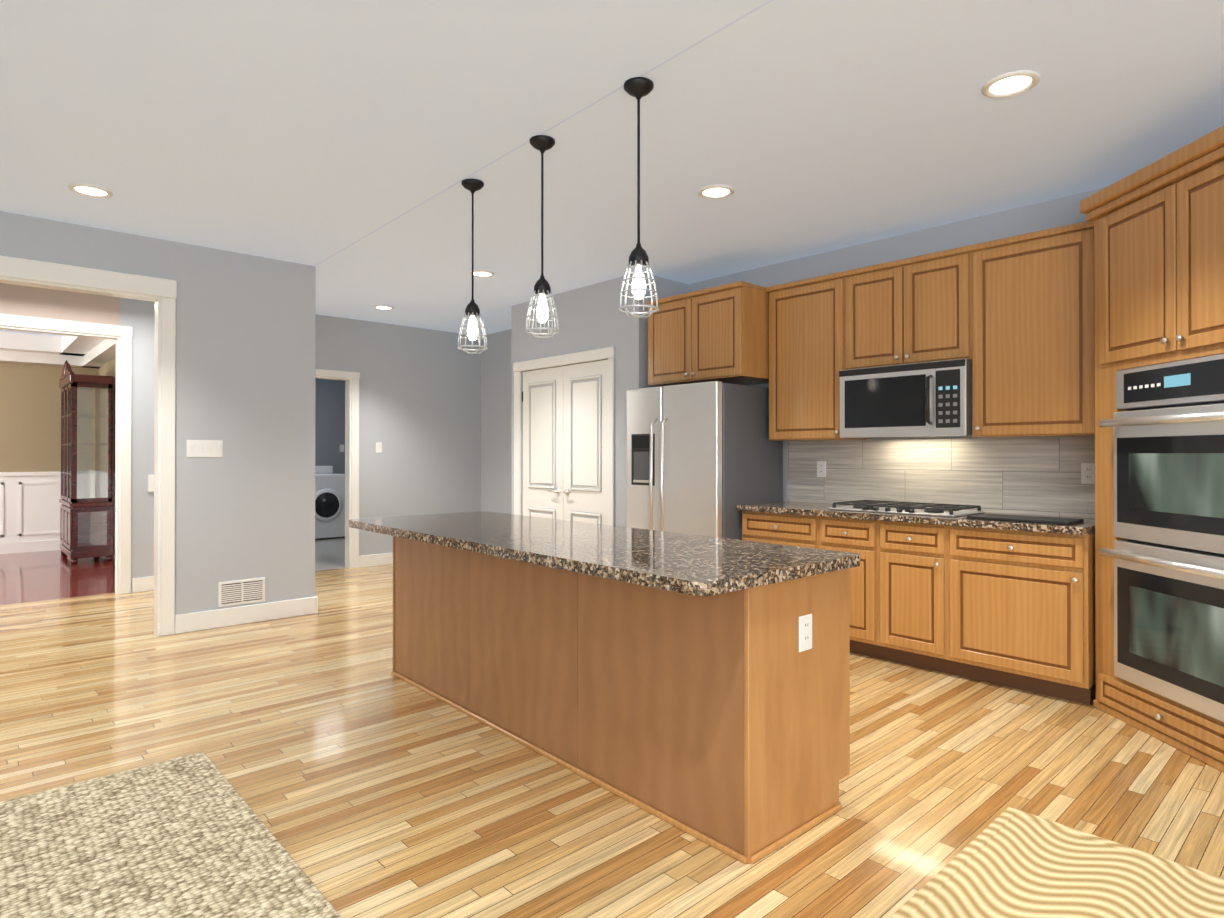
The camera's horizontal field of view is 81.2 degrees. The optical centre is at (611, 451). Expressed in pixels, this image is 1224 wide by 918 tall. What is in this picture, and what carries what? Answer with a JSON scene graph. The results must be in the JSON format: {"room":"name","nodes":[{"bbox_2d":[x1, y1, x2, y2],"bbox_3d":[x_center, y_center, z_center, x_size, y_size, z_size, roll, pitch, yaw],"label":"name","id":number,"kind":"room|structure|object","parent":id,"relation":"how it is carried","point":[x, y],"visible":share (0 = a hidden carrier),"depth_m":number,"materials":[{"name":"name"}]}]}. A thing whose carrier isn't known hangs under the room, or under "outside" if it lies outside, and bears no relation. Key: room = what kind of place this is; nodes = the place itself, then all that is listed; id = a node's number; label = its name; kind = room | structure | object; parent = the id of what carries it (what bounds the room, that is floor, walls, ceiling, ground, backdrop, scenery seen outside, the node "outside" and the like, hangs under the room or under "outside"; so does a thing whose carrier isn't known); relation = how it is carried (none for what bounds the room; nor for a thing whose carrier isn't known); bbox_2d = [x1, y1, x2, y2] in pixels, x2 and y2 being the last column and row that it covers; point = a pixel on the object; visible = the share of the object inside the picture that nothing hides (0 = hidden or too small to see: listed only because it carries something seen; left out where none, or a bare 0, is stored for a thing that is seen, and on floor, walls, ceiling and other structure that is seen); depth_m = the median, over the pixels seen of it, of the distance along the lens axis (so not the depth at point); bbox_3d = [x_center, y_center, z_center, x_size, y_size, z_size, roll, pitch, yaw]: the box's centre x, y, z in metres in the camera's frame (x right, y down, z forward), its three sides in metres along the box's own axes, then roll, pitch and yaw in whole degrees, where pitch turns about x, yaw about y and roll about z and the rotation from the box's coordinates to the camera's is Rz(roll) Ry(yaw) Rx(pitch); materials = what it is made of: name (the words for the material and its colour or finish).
{"room":"kitchen","nodes":[
{"label":"kitchen","id":0,"kind":"room"},
{"bbox_2d":[0,362,95,553],"bbox_3d":[-9.881,-0.088,7.374,7.720,2.800,0.155,0,0,-43],"label":"wall","id":1,"kind":"structure","parent":0,"point":[30,446],"depth_m":9.39,"materials":[{"name":"beige paint"}]},
{"bbox_2d":[96,358,115,558],"bbox_3d":[-5.668,-0.084,8.380,0.155,2.800,4.020,0,0,-43],"label":"wall","id":2,"kind":"structure","parent":0,"point":[109,369],"depth_m":8.91,"materials":[{"name":"beige paint"}]},
{"bbox_2d":[0,211,315,614],"bbox_3d":[-5.483,-0.107,3.007,8.280,2.800,0.120,0,0,-43],"label":"wall","id":3,"kind":"structure","parent":0,"point":[245,371],"depth_m":5.36,"materials":[{"name":"grey paint"}]},
{"bbox_2d":[0,255,176,636],"bbox_3d":[-3.773,0.040,4.564,1.694,2.520,0.150,0,0,-43],"label":"door frame","id":4,"kind":"structure","parent":3,"relation":"attached to","point":[33,273],"depth_m":5.06,"materials":[{"name":"white paint"}]},
{"bbox_2d":[187,440,222,456],"bbox_3d":[-2.977,-0.021,5.223,0.228,0.119,0.011,0,0,-43],"label":"light switch","id":5,"kind":"object","parent":3,"relation":"attached to","point":[204,448],"visible":1,"depth_m":5.22,"materials":[{"name":"white plastic"}]},
{"bbox_2d":[218,577,264,606],"bbox_3d":[-2.790,1.061,5.388,0.325,0.185,0.013,0,0,-43],"label":"air vent","id":6,"kind":"object","parent":3,"relation":"in","point":[238,592],"visible":1,"depth_m":5.38,"materials":[{"name":"white plastic"}]},
{"bbox_2d":[175,595,317,633],"bbox_3d":[-2.746,1.236,5.426,1.000,0.135,0.016,0,0,-43],"label":"baseboard","id":7,"kind":"structure","parent":3,"relation":"attached to","point":[205,620],"depth_m":5.39,"materials":[{"name":"white paint"}]},
{"bbox_2d":[0,283,480,592],"bbox_3d":[-5.806,-0.097,5.441,11.100,2.800,0.120,0,0,-43],"label":"wall","id":8,"kind":"structure","parent":0,"point":[420,404],"depth_m":8.27,"materials":[{"name":"grey paint"}]},
{"bbox_2d":[132,576,153,592],"bbox_3d":[-4.009,1.243,6.995,1.163,0.135,0.016,0,0,-43],"label":"baseboard","id":9,"kind":"structure","parent":8,"relation":"attached to","point":[141,584],"depth_m":6.65,"materials":[{"name":"white paint"}]},
{"bbox_2d":[148,475,153,491],"bbox_3d":[-4.298,0.299,6.724,0.120,0.160,0.030,0,0,-43],"label":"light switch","id":10,"kind":"object","parent":8,"relation":"attached to","point":[150,483],"visible":0.42,"depth_m":6.69,"materials":[{"name":"white plastic"}]},
{"bbox_2d":[315,369,359,568],"bbox_3d":[-3.257,0.211,7.769,0.993,2.205,0.150,0,0,-43],"label":"door frame","id":11,"kind":"structure","parent":8,"relation":"attached to","point":[351,379],"depth_m":8.01,"materials":[{"name":"white paint"}]},
{"bbox_2d":[359,553,392,567],"bbox_3d":[-2.277,1.249,8.589,1.587,0.135,0.016,0,0,-43],"label":"baseboard","id":12,"kind":"structure","parent":8,"relation":"attached to","point":[385,558],"depth_m":8.18,"materials":[{"name":"white paint"}]},
{"bbox_2d":[376,442,381,452],"bbox_3d":[-2.685,-0.045,8.222,0.075,0.120,0.011,0,0,-43],"label":"light switch","id":13,"kind":"object","parent":8,"relation":"attached to","point":[378,447],"visible":1,"depth_m":8.22,"materials":[{"name":"white plastic"}]},
{"bbox_2d":[315,537,344,570],"bbox_3d":[-4.733,1.355,10.620,2.900,0.060,6.100,0,0,-43],"label":"floor","id":14,"kind":"structure","parent":0,"point":[329,553],"depth_m":9.22,"materials":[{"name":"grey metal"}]},
{"bbox_2d":[315,466,344,538],"bbox_3d":[-4.525,0.777,10.987,0.700,1.100,0.745,0,0,-43],"label":"washer","id":15,"kind":"object","parent":14,"relation":"on","point":[329,503],"visible":0.52,"depth_m":10.78,"materials":[{"name":"white metal"}]},
{"bbox_2d":[315,379,344,473],"bbox_3d":[-5.198,-0.073,11.027,2.760,2.800,0.120,0,0,-43],"label":"wall","id":16,"kind":"structure","parent":0,"point":[329,417],"depth_m":11.53,"materials":[{"name":"grey paint"}]},
{"bbox_2d":[511,273,687,526],"bbox_3d":[-0.119,-0.090,6.887,0.770,2.800,1.850,0,0,-43],"label":"wall","id":17,"kind":"structure","parent":0,"point":[592,317],"depth_m":6.26,"materials":[{"name":"grey paint"}]},
{"bbox_2d":[513,347,614,525],"bbox_3d":[-0.489,0.204,6.700,0.026,2.210,1.496,0,0,-43],"label":"door frame","id":18,"kind":"structure","parent":17,"relation":"attached to","point":[608,353],"depth_m":6.62,"materials":[{"name":"white paint"}]},
{"bbox_2d":[522,360,607,524],"bbox_3d":[-0.467,0.247,6.699,0.088,2.099,1.310,0,0,-43],"label":"pantry door","id":19,"kind":"structure","parent":17,"relation":"in","point":[565,442],"depth_m":6.66,"materials":[{"name":"white paint"}]},
{"bbox_2d":[646,281,768,385],"bbox_3d":[0.831,-0.888,5.716,0.656,0.685,0.975,0,0,-43],"label":"upper cabinet","id":20,"kind":"object","parent":17,"relation":"attached to","point":[719,333],"visible":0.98,"depth_m":5.38,"materials":[{"name":"brown wood"}]},
{"bbox_2d":[0,550,1223,917],"bbox_3d":[-3.458,1.323,3.029,11.300,0.060,19.000,0,0,-43],"label":"floor","id":21,"kind":"structure","parent":0,"point":[360,778],"depth_m":2.90,"materials":[{"name":"beige wood"}]},
{"bbox_2d":[59,360,113,563],"bbox_3d":[-6.538,0.098,8.863,0.443,2.440,1.180,0,0,-43],"label":"china cabinet","id":22,"kind":"object","parent":21,"relation":"on","point":[86,527],"visible":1,"depth_m":8.51,"materials":[{"name":"brown wood"}]},
{"bbox_2d":[0,751,341,917],"bbox_3d":[-1.860,1.278,1.307,2.528,0.015,2.408,0,0,-43],"label":"jute rug","id":23,"kind":"object","parent":21,"relation":"on","point":[189,836],"visible":0.98,"depth_m":2.26,"materials":[{"name":"beige wicker"}]},
{"bbox_2d":[392,539,852,863],"bbox_3d":[-0.193,0.857,3.400,0.691,0.876,2.603,0,0,-43],"label":"kitchen island","id":24,"kind":"object","parent":21,"relation":"on","point":[697,686],"depth_m":2.58,"materials":[{"name":"brown wood"}]},
{"bbox_2d":[349,511,859,598],"bbox_3d":[-0.283,0.399,3.314,0.948,0.040,2.666,0,0,-43],"label":"island countertop","id":25,"kind":"structure","parent":24,"relation":"on","point":[706,567],"depth_m":2.74,"materials":[{"name":"brown stone"}]},
{"bbox_2d":[626,381,782,539],"bbox_3d":[0.696,0.404,5.621,0.881,1.800,0.935,0,0,-43],"label":"fridge","id":26,"kind":"object","parent":21,"relation":"on","point":[704,458],"visible":0.52,"depth_m":5.29,"materials":[{"name":"grey metal"}]},
{"bbox_2d":[742,512,828,549],"bbox_3d":[1.396,0.865,5.116,0.626,0.874,0.703,0,0,-43],"label":"base cabinet","id":27,"kind":"object","parent":21,"relation":"on","point":[765,527],"depth_m":4.88,"materials":[{"name":"brown wood"}]},
{"bbox_2d":[829,516,888,660],"bbox_3d":[1.723,0.863,4.760,0.626,0.874,0.556,0,0,-43],"label":"base cabinet","id":28,"kind":"object","parent":21,"relation":"on","point":[869,581],"depth_m":4.45,"materials":[{"name":"brown wood"}]},
{"bbox_2d":[889,524,960,675],"bbox_3d":[2.004,0.862,4.455,0.626,0.874,0.566,0,0,-43],"label":"base cabinet","id":29,"kind":"object","parent":21,"relation":"on","point":[925,559],"depth_m":4.19,"materials":[{"name":"brown wood"}]},
{"bbox_2d":[961,528,1095,704],"bbox_3d":[2.355,0.860,4.073,0.626,0.874,0.763,0,0,-43],"label":"base cabinet","id":30,"kind":"object","parent":21,"relation":"on","point":[1010,604],"depth_m":3.78,"materials":[{"name":"brown wood"}]},
{"bbox_2d":[737,500,1094,535],"bbox_3d":[1.871,0.405,4.580,0.656,0.041,2.162,0,0,-43],"label":"countertop","id":31,"kind":"structure","parent":30,"relation":"on","point":[789,507],"depth_m":4.23,"materials":[{"name":"brown stone"}]},
{"bbox_2d":[828,500,984,516],"bbox_3d":[1.882,0.361,4.596,0.485,0.045,0.810,0,0,-43],"label":"cooktop","id":32,"kind":"object","parent":31,"relation":"in","point":[936,509],"visible":1,"depth_m":4.48,"materials":[{"name":"silver metal"}]},
{"bbox_2d":[967,513,1083,524],"bbox_3d":[2.285,0.374,3.961,0.270,0.015,0.510,0,0,-43],"label":"cutting board","id":33,"kind":"object","parent":31,"relation":"on","point":[1033,519],"visible":1,"depth_m":3.89,"materials":[{"name":"black plastic"}]},
{"bbox_2d":[890,807,1223,917],"bbox_3d":[1.259,1.278,1.505,1.688,0.015,1.338,0,0,-43],"label":"rug","id":34,"kind":"object","parent":21,"relation":"on","point":[1009,862],"visible":0.96,"depth_m":2.12,"materials":[{"name":"beige fabric"}]},
{"bbox_2d":[1079,133,1223,771],"bbox_3d":[2.778,0.039,3.101,0.995,2.510,1.003,0,0,-43],"label":"tall cabinet","id":35,"kind":"object","parent":21,"relation":"on","point":[1159,410],"depth_m":3.22,"materials":[{"name":"brown wood"}]},
{"bbox_2d":[0,0,1223,367],"bbox_3d":[-3.458,-1.382,3.041,11.300,0.410,19.000,0,0,-43],"label":"ceiling","id":36,"kind":"structure","parent":0,"point":[344,146],"depth_m":3.30,"materials":[{"name":"white paint"}]},
{"bbox_2d":[68,183,112,197],"bbox_3d":[-2.996,-1.495,4.105,0.211,0.013,0.211,0,0,41],"label":"recessed light","id":37,"kind":"object","parent":36,"relation":"in","point":[89,190],"depth_m":4.10,"materials":[{"name":"white paint"}]},
{"bbox_2d":[373,305,393,309],"bbox_3d":[-2.357,-1.482,7.369,0.211,0.013,0.211,0,0,41],"label":"recessed light","id":38,"kind":"object","parent":36,"relation":"in","point":[380,307],"depth_m":7.37,"materials":[{"name":"white paint"}]},
{"bbox_2d":[457,179,487,353],"bbox_3d":[-0.779,-1.023,3.991,0.167,0.957,0.167,0,0,-43],"label":"pendant light","id":39,"kind":"object","parent":36,"relation":"hanging from","point":[472,309],"visible":1,"depth_m":3.97,"materials":[{"name":"grey metal"}]},
{"bbox_2d":[469,270,494,277],"bbox_3d":[-1.091,-1.487,5.993,0.211,0.013,0.211,0,0,8],"label":"recessed light","id":40,"kind":"object","parent":36,"relation":"in","point":[477,273],"depth_m":5.98,"materials":[{"name":"white paint"}]},
{"bbox_2d":[525,135,558,337],"bbox_3d":[-0.337,-1.026,3.454,0.167,0.957,0.167,0,0,-43],"label":"pendant light","id":41,"kind":"object","parent":36,"relation":"hanging from","point":[542,144],"visible":1,"depth_m":3.43,"materials":[{"name":"grey metal"}]},
{"bbox_2d":[619,77,658,317],"bbox_3d":[0.110,-1.028,2.932,0.167,0.957,0.167,0,0,-43],"label":"pendant light","id":42,"kind":"object","parent":36,"relation":"hanging from","point":[638,88],"visible":1,"depth_m":2.91,"materials":[{"name":"black metal"}]},
{"bbox_2d":[698,184,733,198],"bbox_3d":[0.600,-1.495,4.124,0.211,0.013,0.211,0,0,8],"label":"recessed light","id":43,"kind":"object","parent":36,"relation":"in","point":[717,191],"depth_m":4.12,"materials":[{"name":"white paint"}]},
{"bbox_2d":[981,70,1039,97],"bbox_3d":[1.633,-1.500,2.928,0.211,0.013,0.211,0,0,41],"label":"recessed light","id":44,"kind":"object","parent":36,"relation":"in","point":[1009,84],"depth_m":2.92,"materials":[{"name":"white paint"}]},
{"bbox_2d":[481,187,1105,513],"bbox_3d":[1.653,-0.096,5.508,0.270,2.800,10.120,0,0,-43],"label":"wall","id":45,"kind":"structure","parent":0,"point":[496,380],"depth_m":5.50,"materials":[{"name":"grey paint"}]},
{"bbox_2d":[766,269,866,440],"bbox_3d":[1.519,-0.657,5.210,0.327,1.150,0.692,0,0,-43],"label":"upper cabinet","id":46,"kind":"object","parent":45,"relation":"attached to","point":[811,320],"depth_m":5.09,"materials":[{"name":"brown wood"}]},
{"bbox_2d":[854,245,973,368],"bbox_3d":[1.989,-0.895,4.700,0.327,0.680,0.830,0,0,-43],"label":"upper cabinet","id":47,"kind":"object","parent":45,"relation":"attached to","point":[916,309],"depth_m":4.54,"materials":[{"name":"brown wood"}]},
{"bbox_2d":[839,358,971,438],"bbox_3d":[1.944,-0.321,4.655,0.445,0.459,0.822,0,0,-43],"label":"microwave","id":48,"kind":"object","parent":47,"relation":"attached to","point":[933,399],"visible":1,"depth_m":4.49,"materials":[{"name":"grey metal"}]},
{"bbox_2d":[970,221,1094,437],"bbox_3d":[2.465,-0.662,4.181,0.327,1.150,0.712,0,0,-43],"label":"upper cabinet","id":49,"kind":"object","parent":45,"relation":"attached to","point":[1012,318],"depth_m":4.03,"materials":[{"name":"brown wood"}]},
{"bbox_2d":[1155,141,1223,332],"bbox_3d":[2.460,-0.829,2.859,0.323,0.673,0.362,0,0,-43],"label":"upper cabinet","id":50,"kind":"object","parent":0,"relation":"attached to","point":[1189,187],"depth_m":3.02,"materials":[{"name":"brown wood"}]}
]}

